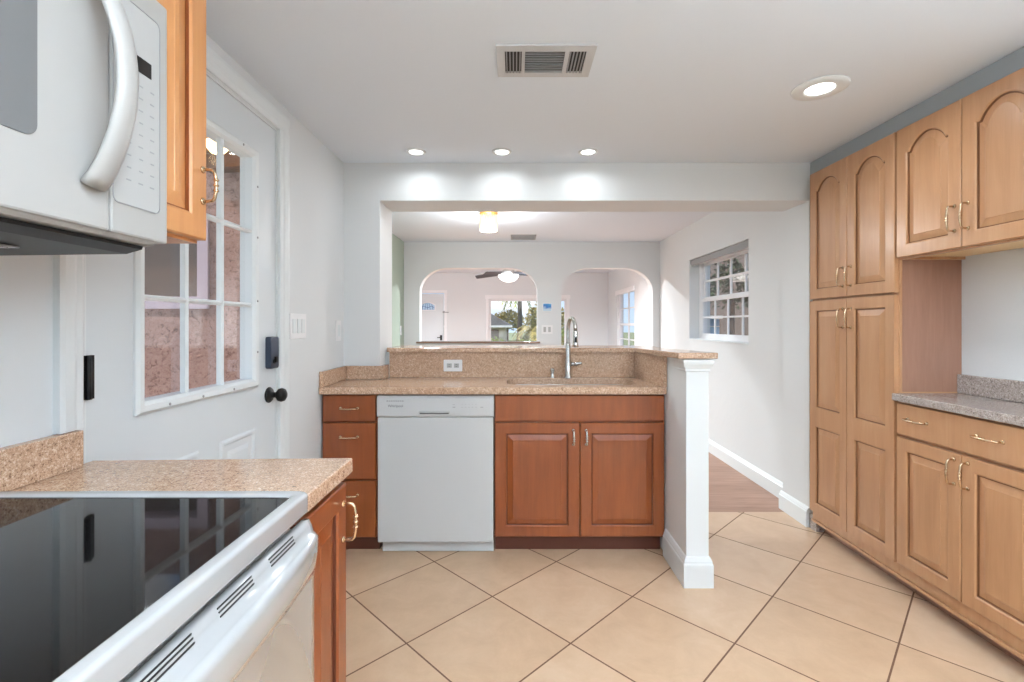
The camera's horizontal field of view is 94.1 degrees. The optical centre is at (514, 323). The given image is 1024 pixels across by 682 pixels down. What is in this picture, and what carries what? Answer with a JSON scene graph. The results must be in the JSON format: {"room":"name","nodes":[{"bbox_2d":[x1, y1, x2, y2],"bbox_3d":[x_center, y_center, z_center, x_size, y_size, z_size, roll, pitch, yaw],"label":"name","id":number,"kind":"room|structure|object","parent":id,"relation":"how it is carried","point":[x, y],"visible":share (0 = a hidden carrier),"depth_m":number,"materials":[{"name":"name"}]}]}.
{"room":"kitchen","nodes":[
{"label":"kitchen","id":0,"kind":"room"},
{"bbox_2d":[0,34,343,463],"bbox_3d":[-1.080,0.075,0.120,0.120,2.270,5.440,0,0,0],"label":"wall","id":1,"kind":"structure","parent":0,"point":[316,173],"depth_m":2.24,"materials":[{"name":"white paint"}]},
{"bbox_2d":[0,430,82,490],"bbox_3d":[-1.006,0.286,0.700,0.025,0.084,0.800,0,0,0],"label":"backsplash","id":2,"kind":"structure","parent":1,"relation":"attached to","point":[28,462],"depth_m":1.00,"materials":[{"name":"beige stone"}]},
{"bbox_2d":[0,0,166,255],"bbox_3d":[-0.807,-0.360,0.527,0.424,0.480,0.760,0,0,0],"label":"microwave","id":3,"kind":"object","parent":1,"relation":"attached to","point":[83,83],"visible":1,"depth_m":0.73,"materials":[{"name":"grey plastic"}]},
{"bbox_2d":[0,217,142,255],"bbox_3d":[-0.849,-0.133,0.514,0.337,0.018,0.715,0,0,0],"label":"vent hood","id":4,"kind":"object","parent":3,"relation":"attached to","point":[18,235],"depth_m":0.76,"materials":[{"name":"black metal"}]},
{"bbox_2d":[53,44,289,462],"bbox_3d":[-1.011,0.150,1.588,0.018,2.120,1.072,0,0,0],"label":"trim","id":5,"kind":"structure","parent":1,"relation":"attached to","point":[68,270],"depth_m":1.55,"materials":[{"name":"white paint"}]},
{"bbox_2d":[84,76,287,462],"bbox_3d":[-1.012,0.186,1.582,0.121,2.024,0.926,0,0,0],"label":"door","id":6,"kind":"structure","parent":1,"relation":"in","point":[234,419],"depth_m":1.60,"materials":[{"name":"white paint"}]},
{"bbox_2d":[157,0,218,243],"bbox_3d":[-0.847,-0.553,1.006,0.345,0.737,0.188,0,0,0],"label":"upper cabinet","id":7,"kind":"object","parent":1,"relation":"attached to","point":[186,19],"visible":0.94,"depth_m":1.04,"materials":[{"name":"brown wood"}]},
{"bbox_2d":[290,313,305,338],"bbox_3d":[-1.015,0.010,2.235,0.009,0.117,0.165,0,0,0],"label":"light switch","id":8,"kind":"object","parent":1,"relation":"attached to","point":[297,321],"visible":0.94,"depth_m":2.22,"materials":[{"name":"white plastic"}]},
{"bbox_2d":[336,320,340,340],"bbox_3d":[-1.015,0.038,2.745,0.009,0.117,0.072,0,0,0],"label":"light switch","id":9,"kind":"object","parent":1,"relation":"attached to","point":[338,322],"visible":1,"depth_m":2.73,"materials":[{"name":"white plastic"}]},
{"bbox_2d":[319,364,388,386],"bbox_3d":[-0.898,0.288,2.712,0.240,0.080,0.467,0,0,0],"label":"backsplash","id":10,"kind":"structure","parent":1,"relation":"attached to","point":[331,376],"depth_m":2.81,"materials":[{"name":"beige stone"}]},
{"bbox_2d":[145,171,239,397],"bbox_3d":[-3.072,0.480,3.240,3.855,2.980,0.200,0,0,0],"label":"wall","id":11,"kind":"structure","parent":0,"point":[162,326],"depth_m":3.14,"materials":[{"name":"pink paint"}]},
{"bbox_2d":[145,220,209,308],"bbox_3d":[-2.590,-0.400,3.180,1.160,0.600,0.120,0,0,0],"label":"window","id":12,"kind":"structure","parent":11,"relation":"in","point":[162,261],"depth_m":3.21,"materials":[{"name":"glass"}]},
{"bbox_2d":[206,137,227,153],"bbox_3d":[-1.560,-0.940,2.500,0.120,0.095,0.118,0,0,0],"label":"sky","id":13,"kind":"structure","parent":0,"point":[211,145],"depth_m":2.46,"materials":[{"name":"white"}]},
{"bbox_2d":[206,147,239,173],"bbox_3d":[-1.571,-1.005,1.869,0.859,0.190,2.539,0,0,0],"label":"ceiling","id":14,"kind":"structure","parent":0,"point":[231,161],"depth_m":2.80,"materials":[{"name":"brown"}]},
{"bbox_2d":[392,233,403,346],"bbox_3d":[-1.470,0.080,4.610,0.100,2.260,2.980,0,0,0],"label":"wall","id":15,"kind":"structure","parent":0,"point":[397,244],"depth_m":5.76,"materials":[{"name":"grey paint"}]},
{"bbox_2d":[422,273,607,344],"bbox_3d":[-0.530,-0.090,12.075,5.940,2.600,0.150,0,0,0],"label":"wall","id":16,"kind":"structure","parent":0,"point":[588,292],"depth_m":12.00,"materials":[{"name":"white paint"}]},
{"bbox_2d":[422,290,448,340],"bbox_3d":[-2.205,0.180,11.999,1.091,2.060,0.141,0,0,0],"label":"door","id":17,"kind":"structure","parent":16,"relation":"in","point":[434,306],"depth_m":12.02,"materials":[{"name":"white paint"}]},
{"bbox_2d":[485,295,569,344],"bbox_3d":[0.320,-0.035,12.035,2.140,1.390,0.130,0,0,0],"label":"window","id":18,"kind":"structure","parent":16,"relation":"in","point":[489,298],"depth_m":11.98,"materials":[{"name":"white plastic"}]},
{"bbox_2d":[435,269,613,272],"bbox_3d":[-0.530,-1.340,9.120,5.940,0.100,5.760,0,0,0],"label":"ceiling","id":19,"kind":"structure","parent":0,"point":[447,270],"depth_m":11.50,"materials":[{"name":"white paint"}]},
{"bbox_2d":[475,269,527,281],"bbox_3d":[-0.114,-1.029,8.848,1.273,0.520,1.224,0,0,0],"label":"ceiling fan","id":20,"kind":"object","parent":19,"relation":"hanging from","point":[507,275],"visible":0.7,"depth_m":8.69,"materials":[{"name":"white plastic"}]},
{"bbox_2d":[404,242,659,346],"bbox_3d":[-0.530,-0.090,6.170,5.940,2.600,0.140,0,0,0],"label":"wall","id":21,"kind":"structure","parent":0,"point":[548,264],"depth_m":6.10,"materials":[{"name":"white paint"}]},
{"bbox_2d":[416,341,539,342],"bbox_3d":[-0.470,0.235,6.170,1.580,0.020,0.200,0,0,0],"label":"trim","id":22,"kind":"structure","parent":21,"relation":"attached to","point":[421,341],"depth_m":6.07,"materials":[{"name":"wood"}]},
{"bbox_2d":[542,325,552,333],"bbox_3d":[0.410,0.070,6.095,0.140,0.110,0.009,0,0,0],"label":"light switch","id":23,"kind":"object","parent":21,"relation":"attached to","point":[546,329],"visible":1,"depth_m":6.09,"materials":[{"name":"white plastic"}]},
{"bbox_2d":[543,303,551,311],"bbox_3d":[0.412,-0.213,6.090,0.120,0.110,0.017,0,0,0],"label":"thermostat","id":24,"kind":"object","parent":21,"relation":"attached to","point":[547,307],"visible":1,"depth_m":6.09,"materials":[{"name":"white plastic"}]},
{"bbox_2d":[386,352,708,555],"bbox_3d":[0.045,0.686,2.640,1.696,1.049,0.880,0,0,0],"label":"wall","id":25,"kind":"structure","parent":0,"point":[686,400],"depth_m":2.20,"materials":[{"name":"white paint"}]},
{"bbox_2d":[387,345,717,358],"bbox_3d":[0.062,0.153,2.725,1.725,0.044,1.110,0,0,0],"label":"bar","id":26,"kind":"object","parent":25,"relation":"on","point":[644,349],"visible":1,"depth_m":2.93,"materials":[{"name":"beige stone"}]},
{"bbox_2d":[634,352,666,386],"bbox_3d":[0.763,0.248,2.723,0.053,0.161,0.495,0,0,0],"label":"backsplash","id":27,"kind":"structure","parent":25,"relation":"attached to","point":[649,368],"depth_m":2.65,"materials":[{"name":"beige stone"}]},
{"bbox_2d":[663,529,713,587],"bbox_3d":[0.842,1.140,2.626,0.137,0.140,0.886,0,0,0],"label":"baseboard","id":28,"kind":"structure","parent":25,"relation":"attached to","point":[691,571],"depth_m":2.19,"materials":[{"name":"white paint"}]},
{"bbox_2d":[671,358,713,371],"bbox_3d":[0.842,0.192,2.271,0.141,0.056,0.179,0,0,0],"label":"trim","id":29,"kind":"structure","parent":25,"relation":"attached to","point":[687,365],"depth_m":2.19,"materials":[{"name":"white paint"}]},
{"bbox_2d":[392,212,710,241],"bbox_3d":[0.215,-1.100,4.610,3.470,0.100,2.980,0,0,0],"label":"ceiling","id":30,"kind":"structure","parent":0,"point":[407,226],"depth_m":5.14,"materials":[{"name":"white paint"}]},
{"bbox_2d":[479,212,497,232],"bbox_3d":[-0.250,-0.961,4.500,0.171,0.178,0.171,0,0,0],"label":"crystal ceiling light","id":31,"kind":"object","parent":30,"relation":"attached to","point":[488,222],"visible":0.98,"depth_m":4.45,"materials":[{"name":"white glass"}]},
{"bbox_2d":[511,235,535,239],"bbox_3d":[0.100,-1.044,5.740,0.300,0.012,0.280,0,0,0],"label":"ceiling vent","id":32,"kind":"object","parent":30,"relation":"in","point":[513,237],"visible":1,"depth_m":5.74,"materials":[{"name":"grey plastic"}]},
{"bbox_2d":[344,163,812,512],"bbox_3d":[0.495,0.030,2.980,3.270,2.360,0.280,0,0,0],"label":"wall","id":33,"kind":"structure","parent":0,"point":[372,191],"depth_m":2.84,"materials":[{"name":"white paint"}]},
{"bbox_2d":[389,352,633,376],"bbox_3d":[-0.021,0.252,2.960,1.512,0.153,0.020,0,0,0],"label":"backsplash","id":34,"kind":"structure","parent":33,"relation":"attached to","point":[401,364],"depth_m":2.95,"materials":[{"name":"beige stone"}]},
{"bbox_2d":[779,490,808,526],"bbox_3d":[1.743,1.151,2.989,0.018,0.118,0.297,0,0,0],"label":"baseboard","id":35,"kind":"structure","parent":33,"relation":"attached to","point":[794,508],"depth_m":2.96,"materials":[{"name":"white paint"}]},
{"bbox_2d":[809,513,823,531],"bbox_3d":[1.776,1.167,2.807,0.048,0.085,0.064,0,0,0],"label":"trim","id":36,"kind":"structure","parent":33,"relation":"attached to","point":[812,525],"depth_m":2.79,"materials":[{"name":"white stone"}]},
{"bbox_2d":[206,0,1023,162],"bbox_3d":[0.495,-1.010,0.120,3.270,0.100,5.440,0,0,0],"label":"ceiling","id":37,"kind":"structure","parent":0,"point":[374,81],"depth_m":1.78,"materials":[{"name":"white paint"}]},
{"bbox_2d":[406,148,425,155],"bbox_3d":[-0.551,-0.956,2.655,0.110,0.008,0.110,0,0,0],"label":"recessed light","id":38,"kind":"object","parent":37,"relation":"in","point":[412,151],"visible":1,"depth_m":2.64,"materials":[{"name":"white paint"}]},
{"bbox_2d":[492,148,511,155],"bbox_3d":[-0.072,-0.956,2.655,0.110,0.008,0.110,0,0,0],"label":"recessed light","id":39,"kind":"object","parent":37,"relation":"in","point":[499,151],"visible":1,"depth_m":2.64,"materials":[{"name":"white paint"}]},
{"bbox_2d":[496,44,596,76],"bbox_3d":[0.108,-0.955,1.736,0.348,0.009,0.207,0,0,0],"label":"ceiling vent","id":40,"kind":"object","parent":37,"relation":"in","point":[513,60],"visible":1,"depth_m":1.72,"materials":[{"name":"grey metal"}]},
{"bbox_2d":[578,148,597,155],"bbox_3d":[0.406,-0.956,2.655,0.110,0.008,0.110,0,0,0],"label":"recessed light","id":41,"kind":"object","parent":37,"relation":"in","point":[586,151],"visible":1,"depth_m":2.64,"materials":[{"name":"white paint"}]},
{"bbox_2d":[790,75,850,100],"bbox_3d":[1.240,-0.956,1.940,0.208,0.008,0.208,0,0,0],"label":"recessed light","id":42,"kind":"object","parent":37,"relation":"in","point":[822,87],"visible":1,"depth_m":1.93,"materials":[{"name":"white paint"}]},
{"bbox_2d":[608,269,649,345],"bbox_3d":[2.415,-0.040,9.120,0.150,2.500,5.760,0,0,0],"label":"wall","id":43,"kind":"structure","parent":0,"point":[618,279],"depth_m":9.42,"materials":[{"name":"white paint"}]},
{"bbox_2d":[615,286,634,344],"bbox_3d":[2.385,-0.046,10.150,0.150,1.408,1.680,0,0,0],"label":"window","id":44,"kind":"structure","parent":43,"relation":"in","point":[628,290],"depth_m":10.54,"materials":[{"name":"white plastic"}]},
{"bbox_2d":[346,452,1023,681],"bbox_3d":[-0.500,1.260,4.750,6.000,0.100,14.700,0,0,0],"label":"floor","id":45,"kind":"structure","parent":0,"point":[788,601],"depth_m":1.97,"materials":[{"name":"beige tile"}]},
{"bbox_2d":[0,491,318,681],"bbox_3d":[-0.671,0.757,0.526,0.641,0.905,0.758,0,0,0],"label":"range","id":46,"kind":"object","parent":45,"relation":"on","point":[96,586],"visible":1,"depth_m":0.65,"materials":[{"name":"white metal"}]},
{"bbox_2d":[121,518,318,681],"bbox_3d":[-0.663,0.751,0.526,0.624,0.798,0.752,0,0,0],"label":"oven","id":47,"kind":"object","parent":46,"relation":"in","point":[257,625],"depth_m":0.68,"materials":[{"name":"white metal"}]},
{"bbox_2d":[288,482,357,681],"bbox_3d":[-0.694,0.787,1.030,0.650,0.845,0.236,0,0,0],"label":"base cabinet","id":48,"kind":"object","parent":45,"relation":"on","point":[327,518],"visible":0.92,"depth_m":1.05,"materials":[{"name":"orange wood"}]},
{"bbox_2d":[0,430,351,511],"bbox_3d":[-0.709,0.304,0.737,0.620,0.120,0.874,0,0,0],"label":"countertop","id":49,"kind":"structure","parent":48,"relation":"on","point":[53,462],"depth_m":1.02,"materials":[{"name":"beige stone"}]},
{"bbox_2d":[323,394,382,548],"bbox_3d":[-0.870,0.789,2.639,0.292,0.842,0.351,0,0,0],"label":"base cabinet","id":50,"kind":"object","parent":45,"relation":"on","point":[350,421],"visible":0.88,"depth_m":2.50,"materials":[{"name":"orange wood"}]},
{"bbox_2d":[377,394,494,550],"bbox_3d":[-0.415,0.791,2.641,0.610,0.838,0.338,0,0,0],"label":"dishwasher","id":51,"kind":"object","parent":45,"relation":"on","point":[436,452],"visible":1,"depth_m":2.49,"materials":[{"name":"white metal"}]},
{"bbox_2d":[494,394,494,528],"bbox_3d":[-0.415,0.757,2.670,0.602,0.770,0.280,0,0,0],"label":"tub","id":52,"kind":"object","parent":51,"relation":"in","point":[494,394],"depth_m":2.65,"materials":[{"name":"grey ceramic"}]},
{"bbox_2d":[495,394,663,548],"bbox_3d":[0.339,0.789,2.703,0.894,0.842,0.484,0,0,0],"label":"base cabinet","id":53,"kind":"object","parent":45,"relation":"on","point":[573,471],"visible":0.98,"depth_m":2.50,"materials":[{"name":"orange wood"}]},
{"bbox_2d":[319,352,666,393],"bbox_3d":[-0.114,0.266,2.720,1.808,0.198,0.500,0,0,0],"label":"countertop","id":54,"kind":"structure","parent":53,"relation":"on","point":[406,372],"depth_m":2.88,"materials":[{"name":"beige stone"}]},
{"bbox_2d":[444,360,461,370],"bbox_3d":[-0.383,0.257,2.946,0.115,0.072,0.008,0,0,0],"label":"outlet","id":55,"kind":"object","parent":54,"relation":"attached to","point":[449,365],"visible":1,"depth_m":2.94,"materials":[{"name":"white plastic"}]},
{"bbox_2d":[447,363,458,367],"bbox_3d":[-0.383,0.257,2.943,0.074,0.026,0.001,0,0,0],"label":"socket","id":56,"kind":"object","parent":55,"relation":"attached to","point":[449,365],"depth_m":2.94,"materials":[{"name":"white plastic"}]},
{"bbox_2d":[549,368,554,377],"bbox_3d":[0.228,0.297,2.894,0.036,0.064,0.068,0,0,0],"label":"soap dispenser","id":57,"kind":"object","parent":54,"relation":"on","point":[552,370],"visible":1,"depth_m":2.90,"materials":[{"name":"silver metal"}]},
{"bbox_2d":[516,384,618,384],"bbox_3d":[0.315,0.447,2.730,0.744,0.164,0.334,0,0,0],"label":"sink","id":58,"kind":"object","parent":54,"relation":"in","point":[516,384],"visible":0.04,"depth_m":2.88,"materials":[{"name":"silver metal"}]},
{"bbox_2d":[564,316,581,378],"bbox_3d":[0.352,0.141,2.863,0.114,0.375,0.118,0,0,0],"label":"faucet","id":59,"kind":"object","parent":54,"relation":"on","point":[568,363],"visible":1,"depth_m":2.88,"materials":[{"name":"silver metal"}]},
{"bbox_2d":[810,132,961,592],"bbox_3d":[1.841,0.170,2.458,0.335,2.080,0.628,0,0,0],"label":"pantry cabinet","id":60,"kind":"object","parent":45,"relation":"on","point":[882,324],"visible":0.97,"depth_m":2.32,"materials":[{"name":"brown wood"}]},
{"bbox_2d":[897,402,1023,665],"bbox_3d":[1.841,0.777,1.830,0.335,0.866,0.630,0,0,0],"label":"base cabinet","id":61,"kind":"object","parent":45,"relation":"on","point":[960,477],"visible":0.99,"depth_m":1.82,"materials":[{"name":"brown wood"}]},
{"bbox_2d":[892,374,1023,426],"bbox_3d":[1.851,0.284,1.822,0.317,0.118,0.644,0,0,0],"label":"countertop","id":62,"kind":"structure","parent":61,"relation":"on","point":[995,399],"depth_m":1.93,"materials":[{"name":"grey stone"}]},
{"bbox_2d":[660,212,782,481],"bbox_3d":[1.960,0.080,4.610,0.220,2.260,2.980,0,0,0],"label":"wall","id":63,"kind":"structure","parent":0,"point":[746,381],"depth_m":3.90,"materials":[{"name":"white paint"}]},
{"bbox_2d":[689,248,747,344],"bbox_3d":[1.935,-0.255,4.420,0.181,0.837,1.278,0,0,0],"label":"window","id":64,"kind":"structure","parent":63,"relation":"in","point":[703,267],"depth_m":4.62,"materials":[{"name":"white plastic"}]},
{"bbox_2d":[691,240,747,265],"bbox_3d":[1.889,-0.642,4.420,0.054,0.059,1.256,0,0,0],"label":"roller blind","id":65,"kind":"object","parent":64,"relation":"attached to","point":[743,245],"visible":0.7,"depth_m":4.30,"materials":[{"name":"white fabric"}]},
{"bbox_2d":[709,439,782,497],"bbox_3d":[1.841,1.153,4.601,0.018,0.115,2.959,0,0,0],"label":"baseboard","id":66,"kind":"structure","parent":63,"relation":"attached to","point":[768,482],"depth_m":3.76,"materials":[{"name":"white paint"}]},
{"bbox_2d":[962,248,1023,380],"bbox_3d":[2.070,0.125,0.120,0.120,2.170,5.440,0,0,0],"label":"wall","id":67,"kind":"structure","parent":0,"point":[992,283],"depth_m":2.00,"materials":[{"name":"white paint"}]},
{"bbox_2d":[897,67,1023,259],"bbox_3d":[1.841,-0.579,1.829,0.335,0.582,0.629,0,0,0],"label":"upper cabinet","id":68,"kind":"object","parent":67,"relation":"attached to","point":[960,166],"visible":1,"depth_m":1.82,"materials":[{"name":"brown wood"}]},
{"bbox_2d":[810,46,1023,174],"bbox_3d":[1.766,-0.916,2.177,0.018,0.086,1.324,0,0,0],"label":"wall","id":69,"kind":"structure","parent":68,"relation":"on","point":[1014,61],"depth_m":2.01,"materials":[{"name":"grey paint"}]},
{"bbox_2d":[957,374,1023,402],"bbox_3d":[1.998,0.267,1.822,0.023,0.084,0.644,0,0,0],"label":"backsplash","id":70,"kind":"structure","parent":67,"relation":"attached to","point":[989,387],"depth_m":1.99,"materials":[{"name":"grey stone"}]},
{"label":"outside","id":71,"kind":"structure","parent":0,"visible":0},
{"bbox_2d":[509,332,633,344],"bbox_3d":[0.000,2.035,35.000,120.000,0.150,150.000,0,0,0],"label":"ground","id":72,"kind":"structure","parent":71,"point":[625,334],"depth_m":69.25,"materials":[{"name":"green plant"}]},
{"bbox_2d":[491,314,511,340],"bbox_3d":[-4.950,0.410,47.950,9.400,3.100,9.100,0,0,0],"label":"house","id":73,"kind":"structure","parent":72,"relation":"on","point":[499,326],"depth_m":43.95,"materials":[{"name":"beige"}]},
{"bbox_2d":[495,309,525,340],"bbox_3d":[-0.943,0.062,56.021,4.609,3.807,4.611,0,0,0],"label":"tree","id":74,"kind":"object","parent":72,"relation":"on","point":[510,314],"visible":0.53,"depth_m":55.10,"materials":[{"name":"green plant"}]},
{"bbox_2d":[496,301,536,340],"bbox_3d":[0.288,-0.463,32.950,3.336,4.866,3.272,0,0,0],"label":"palm tree","id":75,"kind":"object","parent":72,"relation":"on","point":[519,324],"visible":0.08,"depth_m":32.88,"materials":[{"name":"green plant"}]},
{"bbox_2d":[511,326,536,340],"bbox_3d":[1.039,1.061,27.020,3.122,1.954,3.089,0,0,0],"label":"bush","id":76,"kind":"object","parent":72,"relation":"on","point":[532,332],"visible":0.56,"depth_m":26.71,"materials":[{"name":"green plant"}]},
{"bbox_2d":[522,304,563,332],"bbox_3d":[2.520,0.015,39.985,4.031,3.900,3.889,0,0,0],"label":"tree","id":77,"kind":"object","parent":72,"relation":"on","point":[530,320],"visible":0.23,"depth_m":39.36,"materials":[{"name":"green plant"}]},
{"bbox_2d":[710,315,722,333],"bbox_3d":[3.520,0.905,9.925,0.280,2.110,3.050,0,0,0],"label":"house","id":78,"kind":"structure","parent":72,"relation":"on","point":[711,319],"depth_m":8.45,"materials":[{"name":"blue"}]},
{"bbox_2d":[710,258,747,334],"bbox_3d":[3.453,0.427,7.684,0.862,3.069,0.882,0,0,0],"label":"tree","id":79,"kind":"object","parent":72,"relation":"on","point":[736,265],"visible":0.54,"depth_m":7.61,"materials":[{"name":"green plant"}]},
{"bbox_2d":[710,255,747,334],"bbox_3d":[5.375,-0.165,7.500,2.650,4.250,9.200,0,0,0],"label":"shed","id":80,"kind":"object","parent":72,"relation":"on","point":[738,320],"visible":0.02,"depth_m":9.47,"materials":[{"name":"grey"}]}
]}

